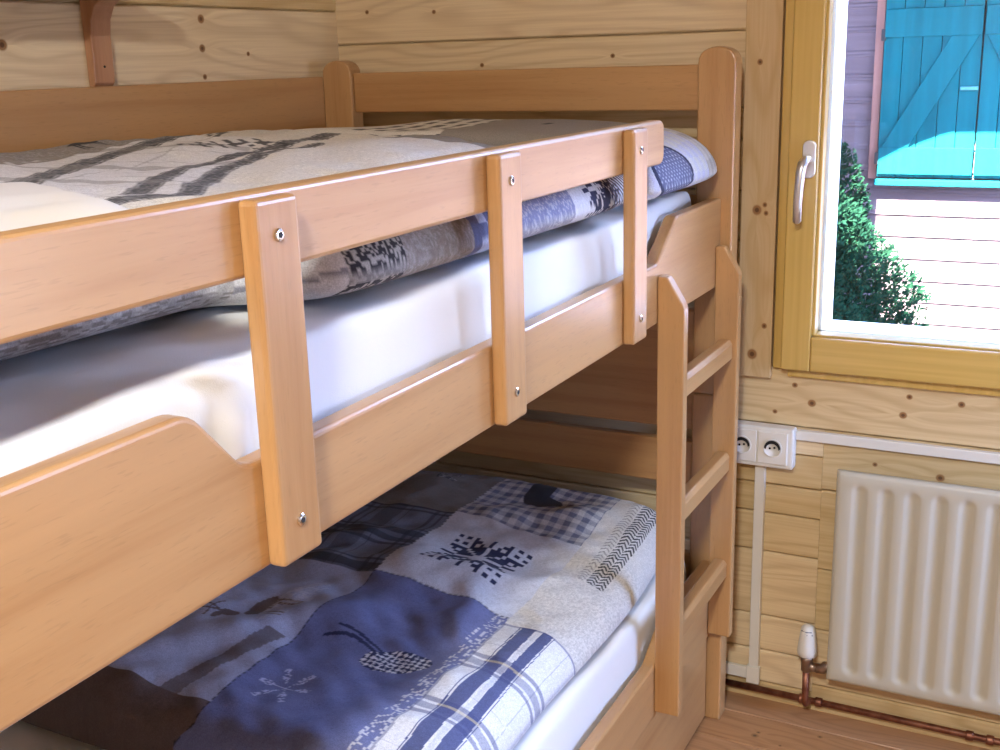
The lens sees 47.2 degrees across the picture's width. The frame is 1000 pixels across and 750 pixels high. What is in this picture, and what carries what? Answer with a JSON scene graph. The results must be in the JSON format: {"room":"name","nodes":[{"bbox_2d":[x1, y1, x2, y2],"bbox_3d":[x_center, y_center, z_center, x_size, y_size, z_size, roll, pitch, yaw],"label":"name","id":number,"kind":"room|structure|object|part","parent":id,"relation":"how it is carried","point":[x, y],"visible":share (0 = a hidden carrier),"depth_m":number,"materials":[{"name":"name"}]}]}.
{"room":"bunk bedroom","nodes":[
{"label":"bunk bedroom","id":0,"kind":"room"},
{"bbox_2d":[0,0,338,117],"bbox_3d":[-1.228,-0.102,1.326,0.120,2.560,3.500,6,17,26],"label":"wall","id":1,"kind":"structure","parent":0,"point":[42,45],"depth_m":2.25,"materials":[{"name":"brown wood"}]},
{"bbox_2d":[79,0,118,86],"bbox_3d":[-0.923,-0.467,1.563,0.139,0.176,1.165,6,17,26],"label":"wall shelf","id":2,"kind":"object","parent":1,"relation":"attached to","point":[96,15],"visible":0.94,"depth_m":2.05,"materials":[{"name":"brown wood"}]},
{"bbox_2d":[331,0,999,749],"bbox_3d":[0.939,-0.406,2.200,3.100,2.560,0.122,6,17,26],"label":"wall","id":3,"kind":"structure","parent":0,"point":[375,35],"depth_m":2.49,"materials":[{"name":"brown wood"}]},
{"bbox_2d":[726,465,765,684],"bbox_3d":[0.472,0.438,2.614,0.262,0.534,0.018,6,17,26],"label":"cable trunking","id":4,"kind":"object","parent":3,"relation":"attached to","point":[751,671],"visible":0.73,"depth_m":2.56,"materials":[{"name":"white plastic"}]},
{"bbox_2d":[739,0,785,377],"bbox_3d":[0.519,-0.829,2.219,0.074,1.723,0.020,6,17,26],"label":"trim","id":5,"kind":"structure","parent":3,"relation":"attached to","point":[765,19],"depth_m":2.33,"materials":[{"name":"brown wood"}]},
{"bbox_2d":[737,420,796,469],"bbox_3d":[0.577,0.145,2.459,0.126,0.098,0.039,6,17,26],"label":"wall socket","id":6,"kind":"object","parent":3,"relation":"attached to","point":[758,443],"visible":0.52,"depth_m":2.44,"materials":[{"name":"white plastic"}]},
{"bbox_2d":[725,678,999,745],"bbox_3d":[1.187,0.784,2.325,2.260,0.021,0.021,6,17,26],"label":"pipe","id":7,"kind":"object","parent":3,"relation":"attached to","point":[969,735],"visible":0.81,"depth_m":2.51,"materials":[{"name":"orange metal"}]},
{"bbox_2d":[797,623,826,706],"bbox_3d":[0.693,0.643,2.507,0.080,0.215,0.063,6,17,26],"label":"radiator valve","id":8,"kind":"object","parent":7,"relation":"attached to","point":[807,643],"visible":1,"depth_m":2.48,"materials":[{"name":"white plastic"}]},
{"bbox_2d":[773,0,999,396],"bbox_3d":[1.260,-0.582,1.919,1.552,1.351,0.212,6,17,26],"label":"window","id":9,"kind":"structure","parent":3,"relation":"in","point":[808,343],"depth_m":2.28,"materials":[{"name":"brown wood"}]},
{"bbox_3d":[0.591,-0.363,2.244,0.027,0.132,0.049,6,17,26],"label":"lever","id":10,"kind":"part","parent":9,"relation":"part of","materials":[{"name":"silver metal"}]},
{"bbox_3d":[1.254,-0.579,1.907,1.512,1.310,0.070,6,17,26],"label":"sash","id":11,"kind":"part","parent":9,"relation":"part of","materials":[{"name":"brown wood"}]},
{"bbox_3d":[0.608,-0.424,2.250,0.026,0.074,0.009,6,17,26],"label":"handle","id":12,"kind":"part","parent":9,"relation":"part of","materials":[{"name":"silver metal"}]},
{"bbox_3d":[1.254,-0.579,1.907,1.392,1.310,0.070,6,17,26],"label":"sash rail","id":13,"kind":"part","parent":9,"relation":"part of","materials":[{"name":"brown wood"}]},
{"bbox_2d":[796,429,999,464],"bbox_3d":[1.422,0.212,2.043,1.776,0.022,0.014,6,17,26],"label":"cable trunking","id":14,"kind":"object","parent":3,"relation":"attached to","point":[804,435],"visible":1,"depth_m":2.34,"materials":[{"name":"white plastic"}]},
{"bbox_2d":[826,469,999,715],"bbox_3d":[1.141,0.465,2.229,0.958,0.479,0.081,6,17,26],"label":"radiator","id":15,"kind":"object","parent":3,"relation":"attached to","point":[915,598],"visible":1,"depth_m":2.33,"materials":[{"name":"beige metal"}]},
{"bbox_2d":[684,690,989,749],"bbox_3d":[0.174,1.232,1.027,3.100,0.050,3.599,6,17,26],"label":"floor","id":16,"kind":"structure","parent":0,"point":[747,722],"depth_m":2.51,"materials":[{"name":"brown wood"}]},
{"bbox_2d":[0,46,741,749],"bbox_3d":[-0.430,0.278,1.723,0.989,1.452,2.115,6,17,26],"label":"bunk bed","id":17,"kind":"object","parent":16,"relation":"on","point":[109,542],"visible":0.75,"depth_m":1.25,"materials":[{"name":"brown wood"}]},
{"bbox_3d":[-0.199,0.008,1.046,0.020,0.340,0.062,6,17,26],"label":"guard post","id":18,"kind":"part","parent":17,"relation":"part of","materials":[{"name":"brown wood"}]},
{"bbox_3d":[-0.116,-0.185,1.219,0.025,0.074,1.681,6,17,26],"label":"guard rail","id":19,"kind":"part","parent":17,"relation":"part of","materials":[{"name":"brown wood"}]},
{"bbox_2d":[0,561,685,749],"bbox_3d":[-0.420,0.656,1.821,0.886,0.166,1.997,6,17,26],"label":"mattress","id":20,"kind":"object","parent":17,"relation":"on","point":[571,716],"visible":0.06,"depth_m":1.97,"materials":[{"name":"white fabric"}]},
{"bbox_2d":[21,470,655,749],"bbox_3d":[-0.222,0.402,2.159,0.856,0.152,1.112,6,17,26],"label":"duvet","id":21,"kind":"object","parent":20,"relation":"on","point":[446,611],"visible":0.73,"depth_m":1.91,"materials":[{"name":"blue fabric"}]},
{"bbox_3d":[-0.342,-0.019,2.800,0.077,1.447,0.045,6,17,26],"label":"post","id":22,"kind":"part","parent":17,"relation":"part of","materials":[{"name":"brown wood"}]},
{"bbox_2d":[0,191,690,476],"bbox_3d":[-0.441,-0.088,1.615,0.888,0.164,1.997,6,17,26],"label":"mattress","id":23,"kind":"object","parent":17,"relation":"on","point":[194,364],"visible":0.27,"depth_m":1.19,"materials":[{"name":"white fabric"}]},
{"bbox_2d":[0,129,622,360],"bbox_3d":[-0.518,-0.201,1.458,0.915,0.153,1.580,6,17,26],"label":"duvet","id":24,"kind":"object","parent":23,"relation":"on","point":[133,173],"visible":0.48,"depth_m":1.54,"materials":[{"name":"beige fabric"}]},
{"bbox_2d":[0,182,128,231],"bbox_3d":[-0.614,-0.153,1.123,0.745,0.030,0.838,6,17,26],"label":"cover","id":25,"kind":"object","parent":24,"relation":"on","point":[22,204],"visible":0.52,"depth_m":1.10,"materials":[{"name":"white fabric"}]},
{"bbox_2d":[296,119,629,145],"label":"pillow","id":26,"kind":"object","parent":23,"relation":"on","point":[494,132],"depth_m":2.15,"materials":[{"name":"beige fabric"}]},
{"bbox_2d":[647,128,716,199],"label":"pillow","id":27,"kind":"object","parent":23,"relation":"on","point":[687,161],"depth_m":2.07,"materials":[{"name":"white fabric"}]},
{"bbox_3d":[0.009,-0.106,1.436,0.020,0.340,0.062,6,17,26],"label":"guard post","id":28,"kind":"part","parent":17,"relation":"part of","materials":[{"name":"brown wood"}]},
{"bbox_3d":[0.215,-0.219,1.823,0.020,0.340,0.062,6,17,26],"label":"guard post","id":29,"kind":"part","parent":17,"relation":"part of","materials":[{"name":"brown wood"}]},
{"bbox_3d":[-0.002,0.912,1.691,0.018,0.199,1.975,6,17,26],"label":"drawer","id":30,"kind":"part","parent":17,"relation":"part of","materials":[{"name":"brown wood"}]},
{"bbox_2d":[654,245,741,716],"bbox_3d":[0.387,0.195,2.221,0.048,0.844,0.362,6,17,26],"label":"ladder","id":31,"kind":"object","parent":17,"relation":"attached to","point":[675,613],"visible":1,"depth_m":2.16,"materials":[{"name":"brown wood"}]},
{"bbox_3d":[0.447,0.064,2.404,0.076,1.452,0.045,6,17,26],"label":"post","id":32,"kind":"part","parent":17,"relation":"part of","materials":[{"name":"brown wood"}]},
{"label":"outside","id":33,"kind":"structure","parent":0,"visible":0},
{"bbox_3d":[45.388,-3.121,12.839,88.000,0.100,59.870,6,17,26],"label":"ground","id":34,"kind":"structure","parent":33,"visible":0},
{"bbox_2d":[832,134,932,326],"bbox_3d":[1.171,-0.541,4.954,1.836,1.621,1.801,7,18,29],"label":"conifer shrub","id":35,"kind":"object","parent":34,"relation":"on","point":[851,224],"visible":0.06,"depth_m":4.67,"materials":[{"name":"green plant"}]},
{"bbox_2d":[841,0,999,331],"bbox_3d":[1.926,-0.609,4.014,9.000,2.210,2.420,6,17,26],"label":"neighbouring house","id":36,"kind":"structure","parent":34,"relation":"on","point":[947,229],"depth_m":5.23,"materials":[{"name":"white wood"}]},
{"bbox_3d":[1.707,-1.410,5.154,0.038,1.040,0.029,6,17,26],"label":"shutter frame","id":37,"kind":"part","parent":36,"relation":"part of","materials":[{"name":"pink wood"}]},
{"bbox_2d":[874,0,985,177],"bbox_3d":[1.888,-1.377,5.029,0.418,1.008,0.042,6,17,26],"label":"shutter","id":38,"kind":"object","parent":36,"relation":"on","point":[960,26],"visible":1,"depth_m":5.05,"materials":[{"name":"teal paint"}]},
{"bbox_3d":[2.111,-0.849,5.077,0.865,0.027,0.074,6,17,26],"label":"window sill","id":39,"kind":"part","parent":36,"relation":"part of","materials":[{"name":"teal paint"}]},
{"bbox_2d":[973,0,999,178],"bbox_3d":[2.259,-1.337,4.844,0.404,1.008,0.032,6,17,26],"label":"shutter","id":40,"kind":"object","parent":36,"relation":"on","point":[987,156],"visible":1,"depth_m":4.96,"materials":[{"name":"teal paint"}]}
]}

